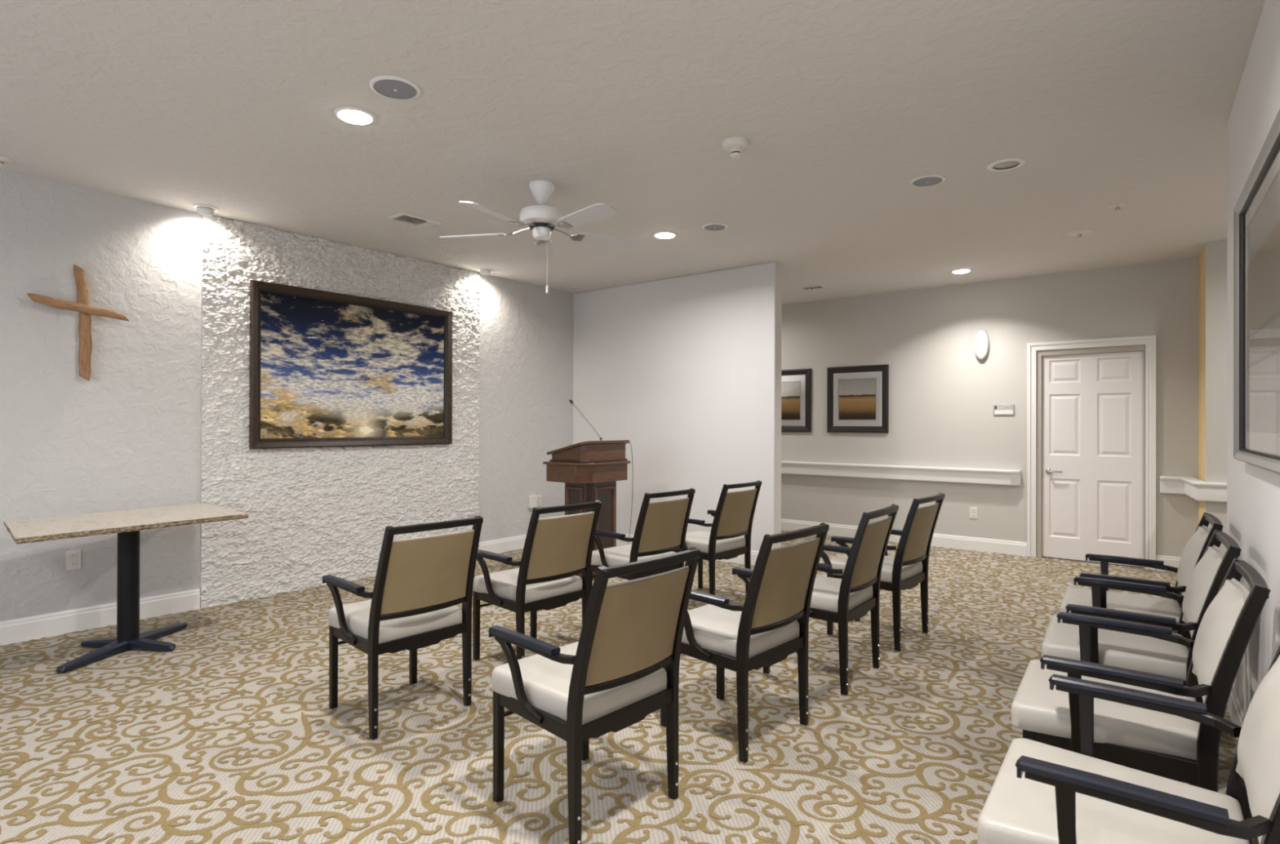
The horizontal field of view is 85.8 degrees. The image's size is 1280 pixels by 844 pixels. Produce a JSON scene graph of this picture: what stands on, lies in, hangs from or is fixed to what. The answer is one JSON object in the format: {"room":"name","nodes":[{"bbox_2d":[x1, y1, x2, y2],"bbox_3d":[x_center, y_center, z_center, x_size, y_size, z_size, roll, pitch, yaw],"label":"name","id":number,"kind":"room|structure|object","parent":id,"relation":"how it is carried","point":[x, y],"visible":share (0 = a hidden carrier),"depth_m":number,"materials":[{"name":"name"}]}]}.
{"room":"house of worship","nodes":[
{"label":"house of worship","id":0,"kind":"room"},
{"bbox_2d":[0,169,573,621],"bbox_3d":[-3.303,-0.080,4.578,0.120,2.747,8.478,0,0,38],"label":"wall","id":1,"kind":"structure","parent":0,"point":[127,437],"depth_m":4.45,"materials":[{"name":"paint"}]},
{"bbox_2d":[66,550,80,570],"bbox_3d":[-3.488,0.851,4.240,0.009,0.116,0.072,0,0,38],"label":"wall outlet","id":2,"kind":"object","parent":1,"relation":"attached to","point":[73,557],"visible":1,"depth_m":4.24,"materials":[{"name":"white plastic"}]},
{"bbox_2d":[70,552,77,559],"bbox_3d":[-3.486,0.825,4.239,0.003,0.038,0.034,0,0,38],"label":"socket","id":3,"kind":"object","parent":2,"relation":"attached to","point":[73,555],"depth_m":4.24,"materials":[{"name":"grey plastic"}]},
{"bbox_2d":[70,560,77,568],"bbox_3d":[-3.486,0.877,4.238,0.003,0.038,0.034,0,0,38],"label":"socket","id":4,"kind":"object","parent":2,"relation":"attached to","point":[73,564],"depth_m":4.24,"materials":[{"name":"grey plastic"}]},
{"bbox_2d":[26,264,128,381],"bbox_3d":[-3.437,-0.609,4.221,0.073,0.710,0.498,0,0,38],"label":"wooden cross","id":5,"kind":"object","parent":1,"relation":"attached to","point":[82,306],"visible":1,"depth_m":4.23,"materials":[{"name":"brown wood"}]},
{"bbox_2d":[0,588,199,645],"bbox_3d":[-4.470,1.218,2.994,0.015,0.137,4.555,0,0,38],"label":"baseboard","id":6,"kind":"structure","parent":1,"relation":"attached to","point":[36,627],"depth_m":4.27,"materials":[{"name":"white paint"}]},
{"bbox_2d":[200,214,479,608],"bbox_3d":[-2.296,-0.073,5.714,0.046,2.745,2.394,0,0,38],"label":"wall panel","id":7,"kind":"object","parent":1,"relation":"attached to","point":[314,513],"depth_m":5.35,"materials":[{"name":"white paint"}]},
{"bbox_2d":[248,280,452,448],"bbox_3d":[-2.286,-0.415,5.681,0.040,1.228,1.742,0,0,38],"label":"framed picture","id":8,"kind":"object","parent":1,"relation":"attached to","point":[292,353],"visible":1,"depth_m":5.57,"materials":[{"name":"brown wood"}]},
{"bbox_2d":[478,534,526,553],"bbox_3d":[-1.156,1.238,7.180,0.015,0.137,1.323,0,0,38],"label":"baseboard","id":9,"kind":"structure","parent":1,"relation":"attached to","point":[509,544],"depth_m":6.91,"materials":[{"name":"white paint"}]},
{"bbox_2d":[528,495,537,508],"bbox_3d":[-1.117,0.835,7.207,0.044,0.130,0.101,0,0,38],"label":"electrical outlet","id":10,"kind":"object","parent":1,"relation":"attached to","point":[532,500],"visible":0.92,"depth_m":7.18,"materials":[{"name":"white plastic"}]},
{"bbox_2d":[537,495,541,506],"bbox_3d":[-1.069,0.835,7.296,0.009,0.116,0.072,0,0,38],"label":"wall outlet","id":11,"kind":"object","parent":1,"relation":"attached to","point":[539,497],"visible":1,"depth_m":7.29,"materials":[{"name":"white plastic"}]},
{"bbox_2d":[0,529,1259,843],"bbox_3d":[0.035,1.298,3.325,7.271,0.003,10.668,0,0,38],"label":"floor","id":12,"kind":"structure","parent":0,"point":[230,734],"depth_m":2.84,"materials":[{"name":"beige carpet"}]},
{"bbox_2d":[4,502,248,672],"bbox_3d":[-2.949,0.917,3.944,0.935,0.739,1.102,0,0,38],"label":"pedestal table","id":13,"kind":"object","parent":12,"relation":"on","point":[127,524],"visible":1,"depth_m":3.88,"materials":[{"name":"beige stone"}]},
{"bbox_2d":[322,515,483,741],"bbox_3d":[-1.059,0.857,3.085,0.583,0.877,0.538,0,0,42],"label":"armchair","id":14,"kind":"object","parent":12,"relation":"on","point":[420,582],"visible":1,"depth_m":2.94,"materials":[{"name":"black metal"}]},
{"bbox_2d":[472,500,601,660],"bbox_3d":[-0.567,0.860,3.724,0.583,0.877,0.538,0,0,42],"label":"armchair","id":15,"kind":"object","parent":12,"relation":"on","point":[557,549],"visible":0.84,"depth_m":3.58,"materials":[{"name":"black metal"}]},
{"bbox_2d":[542,440,631,580],"bbox_3d":[-0.420,0.731,5.966,0.485,1.148,0.700,0,0,38],"label":"lectern","id":16,"kind":"object","parent":12,"relation":"on","point":[590,471],"visible":0.74,"depth_m":5.80,"materials":[{"name":"brown wood"}]},
{"bbox_2d":[568,399,604,440],"bbox_3d":[-0.449,-0.004,6.005,0.401,0.391,0.103,0,0,31],"label":"microphone","id":17,"kind":"object","parent":16,"relation":"on","point":[570,400],"visible":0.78,"depth_m":6.01,"materials":[{"name":"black metal"}]},
{"bbox_2d":[627,441,633,544],"bbox_3d":[-0.536,0.737,6.656,0.309,1.151,1.506,0,0,-33],"label":"cable","id":18,"kind":"object","parent":16,"relation":"hanging from","point":[629,442],"visible":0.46,"depth_m":6.21,"materials":[{"name":"grey plastic"}]},
{"bbox_2d":[488,546,700,843],"bbox_3d":[-0.159,0.857,2.320,0.583,0.877,0.538,0,0,43],"label":"armchair","id":19,"kind":"object","parent":12,"relation":"on","point":[602,682],"visible":1,"depth_m":2.16,"materials":[{"name":"black metal"}]},
{"bbox_2d":[590,488,695,593],"bbox_3d":[-0.005,0.863,4.450,0.583,0.877,0.538,0,0,43],"label":"armchair","id":20,"kind":"object","parent":12,"relation":"on","point":[661,526],"visible":0.74,"depth_m":4.29,"materials":[{"name":"black fabric"}]},
{"bbox_2d":[671,480,761,595],"bbox_3d":[0.533,0.867,5.066,0.583,0.877,0.538,0,0,42],"label":"armchair","id":21,"kind":"object","parent":12,"relation":"on","point":[734,513],"visible":0.81,"depth_m":4.89,"materials":[{"name":"black fabric"}]},
{"bbox_2d":[660,522,829,763],"bbox_3d":[0.429,0.860,2.905,0.583,0.877,0.538,0,0,43],"label":"armchair","id":22,"kind":"object","parent":12,"relation":"on","point":[771,625],"visible":0.94,"depth_m":2.74,"materials":[{"name":"black fabric"}]},
{"bbox_2d":[762,503,898,696],"bbox_3d":[0.979,0.864,3.560,0.583,0.877,0.538,0,0,38],"label":"armchair","id":23,"kind":"object","parent":12,"relation":"on","point":[850,597],"visible":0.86,"depth_m":3.37,"materials":[{"name":"black wood"}]},
{"bbox_2d":[826,492,945,652],"bbox_3d":[1.488,0.867,4.192,0.583,0.877,0.538,0,0,41],"label":"armchair","id":24,"kind":"object","parent":12,"relation":"on","point":[908,568],"visible":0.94,"depth_m":4.00,"materials":[{"name":"black wood"}]},
{"bbox_2d":[977,646,1279,843],"bbox_3d":[1.104,0.858,1.494,0.597,0.877,0.608,0,0,36],"label":"armchair","id":25,"kind":"object","parent":12,"relation":"on","point":[1040,793],"visible":1,"depth_m":1.43,"materials":[{"name":"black leather"}]},
{"bbox_2d":[1010,558,1271,792],"bbox_3d":[1.508,0.861,2.115,0.597,0.877,0.608,0,0,35],"label":"armchair","id":26,"kind":"object","parent":12,"relation":"on","point":[1166,745],"visible":0.88,"depth_m":1.94,"materials":[{"name":"black leather"}]},
{"bbox_2d":[1041,529,1241,685],"bbox_3d":[1.937,0.864,2.696,0.597,0.877,0.608,0,0,35],"label":"armchair","id":27,"kind":"object","parent":12,"relation":"on","point":[1141,653],"visible":0.64,"depth_m":2.55,"materials":[{"name":"black leather"}]},
{"bbox_2d":[1059,511,1223,633],"bbox_3d":[2.341,0.867,3.244,0.597,0.877,0.608,0,0,35],"label":"armchair","id":28,"kind":"object","parent":12,"relation":"on","point":[1194,549],"visible":0.45,"depth_m":3.18,"materials":[{"name":"black metal"}]},
{"bbox_2d":[0,0,1264,305],"bbox_3d":[-0.019,-1.498,3.254,7.271,0.100,10.868,0,0,38],"label":"ceiling","id":29,"kind":"structure","parent":0,"point":[630,107],"depth_m":3.35,"materials":[{"name":"white paint"}]},
{"bbox_2d":[0,156,13,167],"bbox_3d":[-3.536,-1.438,3.813,0.100,0.036,0.100,0,0,38],"label":"sprinkler","id":30,"kind":"object","parent":29,"relation":"attached to","point":[3,160],"visible":1,"depth_m":3.81,"materials":[{"name":"white plastic"}]},
{"bbox_2d":[192,204,218,216],"bbox_3d":[-2.945,-1.435,4.665,0.150,0.082,0.150,0,0,38],"label":"light","id":31,"kind":"object","parent":29,"relation":"attached to","point":[206,210],"visible":0.98,"depth_m":4.63,"materials":[{"name":"white plastic"}]},
{"bbox_2d":[333,106,376,124],"bbox_3d":[-1.351,-1.443,3.263,0.188,0.018,0.188,0,0,38],"label":"recessed light","id":32,"kind":"object","parent":29,"relation":"in","point":[356,116],"visible":1,"depth_m":3.24,"materials":[{"name":"white glass"}]},
{"bbox_2d":[369,75,420,100],"bbox_3d":[-1.062,-1.445,2.991,0.210,0.012,0.210,0,0,38],"label":"ceiling speaker","id":33,"kind":"object","parent":29,"relation":"attached to","point":[393,87],"visible":1,"depth_m":2.98,"materials":[{"name":"white plastic"}]},
{"bbox_2d":[373,79,417,98],"bbox_3d":[-1.062,-1.446,2.991,0.180,0.009,0.180,0,0,38],"label":"speaker grille","id":34,"kind":"object","parent":33,"relation":"attached to","point":[388,88],"depth_m":2.98,"materials":[{"name":"grey metal"}]},
{"bbox_2d":[386,212,444,228],"bbox_3d":[-1.605,-1.440,4.940,0.190,0.015,0.344,0,0,38],"label":"ceiling vent","id":35,"kind":"object","parent":29,"relation":"in","point":[404,217],"visible":1,"depth_m":4.92,"materials":[{"name":"white plastic"}]},
{"bbox_2d":[477,268,493,275],"bbox_3d":[-1.467,-1.425,6.532,0.150,0.082,0.150,0,0,38],"label":"light","id":36,"kind":"object","parent":29,"relation":"attached to","point":[486,272],"visible":0.95,"depth_m":6.49,"materials":[{"name":"white plastic"}]},
{"bbox_2d":[440,180,641,293],"bbox_3d":[-0.594,-1.110,4.154,1.252,0.674,1.252,0,0,38],"label":"ceiling fan","id":37,"kind":"object","parent":29,"relation":"hanging from","point":[541,219],"visible":1,"depth_m":4.13,"materials":[{"name":"white plastic"}]},
{"bbox_2d":[653,231,676,238],"bbox_3d":[0.192,-1.433,5.301,0.188,0.018,0.188,0,0,38],"label":"recessed light","id":38,"kind":"object","parent":29,"relation":"in","point":[664,234],"visible":1,"depth_m":5.26,"materials":[{"name":"white glass"}]},
{"bbox_2d":[702,222,728,231],"bbox_3d":[0.552,-1.435,5.079,0.190,0.012,0.190,0,0,38],"label":"ceiling speaker","id":39,"kind":"object","parent":29,"relation":"attached to","point":[713,226],"visible":1,"depth_m":5.07,"materials":[{"name":"white plastic"}]},
{"bbox_2d":[704,224,725,230],"bbox_3d":[0.552,-1.436,5.079,0.160,0.009,0.160,0,0,38],"label":"speaker grille","id":40,"kind":"object","parent":39,"relation":"attached to","point":[707,227],"depth_m":5.07,"materials":[{"name":"grey metal"}]},
{"bbox_2d":[722,137,749,159],"bbox_3d":[0.495,-1.405,3.556,0.140,0.080,0.140,0,0,38],"label":"smoke detector","id":41,"kind":"object","parent":29,"relation":"attached to","point":[735,145],"visible":1,"depth_m":3.52,"materials":[{"name":"white plastic"}]},
{"bbox_2d":[798,284,829,291],"bbox_3d":[1.851,-1.425,7.316,0.240,0.015,0.240,0,0,38],"label":"ceiling vent","id":42,"kind":"object","parent":29,"relation":"in","point":[819,286],"visible":1,"depth_m":7.29,"materials":[{"name":"white plastic"}]},
{"bbox_2d":[910,174,945,186],"bbox_3d":[1.716,-1.435,4.108,0.196,0.012,0.196,0,0,38],"label":"ceiling speaker","id":43,"kind":"object","parent":29,"relation":"attached to","point":[927,180],"visible":1,"depth_m":4.09,"materials":[{"name":"white plastic"}]},
{"bbox_2d":[912,177,942,186],"bbox_3d":[1.716,-1.436,4.108,0.166,0.009,0.166,0,0,38],"label":"speaker grille","id":44,"kind":"object","parent":43,"relation":"attached to","point":[918,181],"depth_m":4.10,"materials":[{"name":"grey metal"}]},
{"bbox_2d":[950,268,972,273],"bbox_3d":[3.041,-1.422,6.515,0.188,0.018,0.188,0,0,38],"label":"recessed light","id":45,"kind":"object","parent":29,"relation":"in","point":[961,270],"visible":1,"depth_m":6.47,"materials":[{"name":"white glass"}]},
{"bbox_2d":[986,157,1025,171],"bbox_3d":[2.047,-1.436,3.849,0.192,0.010,0.192,0,0,38],"label":"recessed light","id":46,"kind":"object","parent":29,"relation":"in","point":[1006,164],"visible":1,"depth_m":3.84,"materials":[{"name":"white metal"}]},
{"bbox_2d":[1066,229,1093,239],"bbox_3d":[3.331,-1.410,5.214,0.176,0.046,0.176,0,0,38],"label":"sprinkler","id":47,"kind":"object","parent":29,"relation":"attached to","point":[1083,232],"visible":1,"depth_m":5.19,"materials":[{"name":"white plastic"}]},
{"bbox_2d":[1107,203,1127,212],"bbox_3d":[3.168,-1.417,4.565,0.110,0.036,0.110,0,0,38],"label":"sprinkler","id":48,"kind":"object","parent":29,"relation":"attached to","point":[1117,206],"visible":1,"depth_m":4.55,"materials":[{"name":"white plastic"}]},
{"bbox_2d":[573,262,782,551],"bbox_3d":[0.223,-0.064,7.026,2.611,2.747,0.138,0,0,38],"label":"wall","id":49,"kind":"structure","parent":0,"point":[686,370],"depth_m":6.75,"materials":[{"name":"paint"}]},
{"bbox_2d":[616,532,759,565],"bbox_3d":[0.219,1.241,6.924,2.491,0.137,0.015,0,0,38],"label":"baseboard","id":50,"kind":"structure","parent":49,"relation":"attached to","point":[740,559],"depth_m":6.38,"materials":[{"name":"white paint"}]},
{"bbox_2d":[781,257,1198,557],"bbox_3d":[2.610,-0.055,7.791,5.763,2.747,0.120,0,0,38],"label":"wall","id":51,"kind":"structure","parent":0,"point":[943,397],"depth_m":7.08,"materials":[{"name":"beige paint"}]},
{"bbox_2d":[781,368,811,431],"bbox_3d":[1.749,-0.258,8.377,0.704,0.756,0.025,0,0,38],"label":"framed picture","id":52,"kind":"object","parent":51,"relation":"attached to","point":[796,384],"visible":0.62,"depth_m":8.28,"materials":[{"name":"brown wood"}]},
{"bbox_2d":[781,381,799,419],"bbox_3d":[1.750,-0.258,8.378,0.424,0.456,0.001,0,0,38],"label":"print","id":53,"kind":"object","parent":52,"relation":"attached to","point":[790,391],"depth_m":8.32},
{"bbox_2d":[826,364,888,432],"bbox_3d":[2.462,-0.257,7.812,0.704,0.756,0.025,0,0,38],"label":"framed picture","id":54,"kind":"object","parent":51,"relation":"attached to","point":[858,396],"visible":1,"depth_m":7.80,"materials":[{"name":"brown wood"}]},
{"bbox_2d":[839,378,875,419],"bbox_3d":[2.463,-0.257,7.813,0.424,0.456,0.001,0,0,38],"label":"print","id":55,"kind":"object","parent":54,"relation":"attached to","point":[857,397],"depth_m":7.81},
{"bbox_2d":[781,461,1021,485],"bbox_3d":[2.127,0.550,8.036,4.103,0.150,0.089,0,0,38],"label":"handrail","id":56,"kind":"object","parent":51,"relation":"attached to","point":[962,475],"visible":0.74,"depth_m":7.41,"materials":[{"name":"white paint"}]},
{"bbox_2d":[781,518,1026,556],"bbox_3d":[2.170,1.249,8.046,4.158,0.137,0.015,0,0,38],"label":"baseboard","id":57,"kind":"structure","parent":51,"relation":"attached to","point":[958,542],"depth_m":7.17,"materials":[{"name":"white paint"}]},
{"bbox_2d":[969,506,977,519],"bbox_3d":[3.421,0.932,7.061,0.072,0.116,0.009,0,0,38],"label":"wall outlet","id":58,"kind":"object","parent":51,"relation":"attached to","point":[973,511],"visible":1,"depth_m":7.06,"materials":[{"name":"white plastic"}]},
{"bbox_2d":[973,328,989,359],"bbox_3d":[3.462,-0.797,6.988,0.132,0.316,0.084,0,0,38],"label":"wall lamp","id":59,"kind":"object","parent":51,"relation":"attached to","point":[981,343],"visible":1,"depth_m":6.97,"materials":[{"name":"white glass"}]},
{"bbox_2d":[993,404,1014,415],"bbox_3d":[3.641,-0.121,6.889,0.186,0.104,0.012,0,0,38],"label":"door sign","id":60,"kind":"object","parent":51,"relation":"attached to","point":[998,410],"visible":1,"depth_m":6.88,"materials":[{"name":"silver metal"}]},
{"bbox_2d":[1026,335,1156,570],"bbox_3d":[4.233,0.273,6.485,1.012,2.091,0.151,0,0,38],"label":"door","id":61,"kind":"structure","parent":51,"relation":"in","point":[1091,410],"depth_m":6.45,"materials":[{"name":"white paint"}]},
{"bbox_2d":[1155,555,1181,572],"bbox_3d":[4.702,1.250,6.040,0.307,0.137,0.015,0,0,38],"label":"baseboard","id":62,"kind":"structure","parent":51,"relation":"attached to","point":[1171,561],"depth_m":6.07,"materials":[{"name":"white paint"}]},
{"bbox_2d":[1198,243,1205,523],"bbox_3d":[4.753,-0.055,5.729,0.158,2.747,0.692,0,0,38],"label":"wall","id":63,"kind":"structure","parent":0,"point":[1202,258],"depth_m":5.71,"materials":[{"name":"paint"}]},
{"bbox_2d":[1205,240,1226,552],"bbox_3d":[5.110,-0.056,5.062,1.470,2.747,0.100,0,0,38],"label":"wall","id":64,"kind":"structure","parent":0,"point":[1215,251],"depth_m":5.44,"materials":[{"name":"beige paint"}]},
{"bbox_2d":[1160,475,1226,502],"bbox_3d":[5.032,0.551,5.367,1.572,0.150,0.667,0,0,38],"label":"handrail","id":65,"kind":"object","parent":64,"relation":"attached to","point":[1197,489],"visible":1,"depth_m":5.53,"materials":[{"name":"white paint"}]},
{"bbox_2d":[1226,0,1279,714],"bbox_3d":[0.821,-0.080,0.407,0.140,2.747,7.058,0,0,36],"label":"wall","id":66,"kind":"structure","parent":0,"point":[1253,492],"depth_m":2.56,"materials":[{"name":"white paint"}]},
{"bbox_2d":[1226,684,1245,740],"bbox_3d":[0.754,1.225,0.449,0.015,0.137,7.058,0,0,36],"label":"baseboard","id":67,"kind":"structure","parent":66,"relation":"attached to","point":[1236,711],"depth_m":2.91,"materials":[{"name":"white paint"}]},
{"bbox_2d":[1233,108,1279,474],"bbox_3d":[1.974,-0.353,2.168,0.041,0.992,1.351,0,0,36],"label":"framed picture","id":68,"kind":"object","parent":66,"relation":"attached to","point":[1256,211],"visible":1,"depth_m":2.38,"materials":[{"name":"silver metal"}]},
{"bbox_2d":[1251,173,1279,431],"bbox_3d":[1.981,-0.353,2.163,0.052,0.761,1.119,0,0,38],"label":"print","id":69,"kind":"object","parent":68,"relation":"attached to","point":[1265,220],"depth_m":2.23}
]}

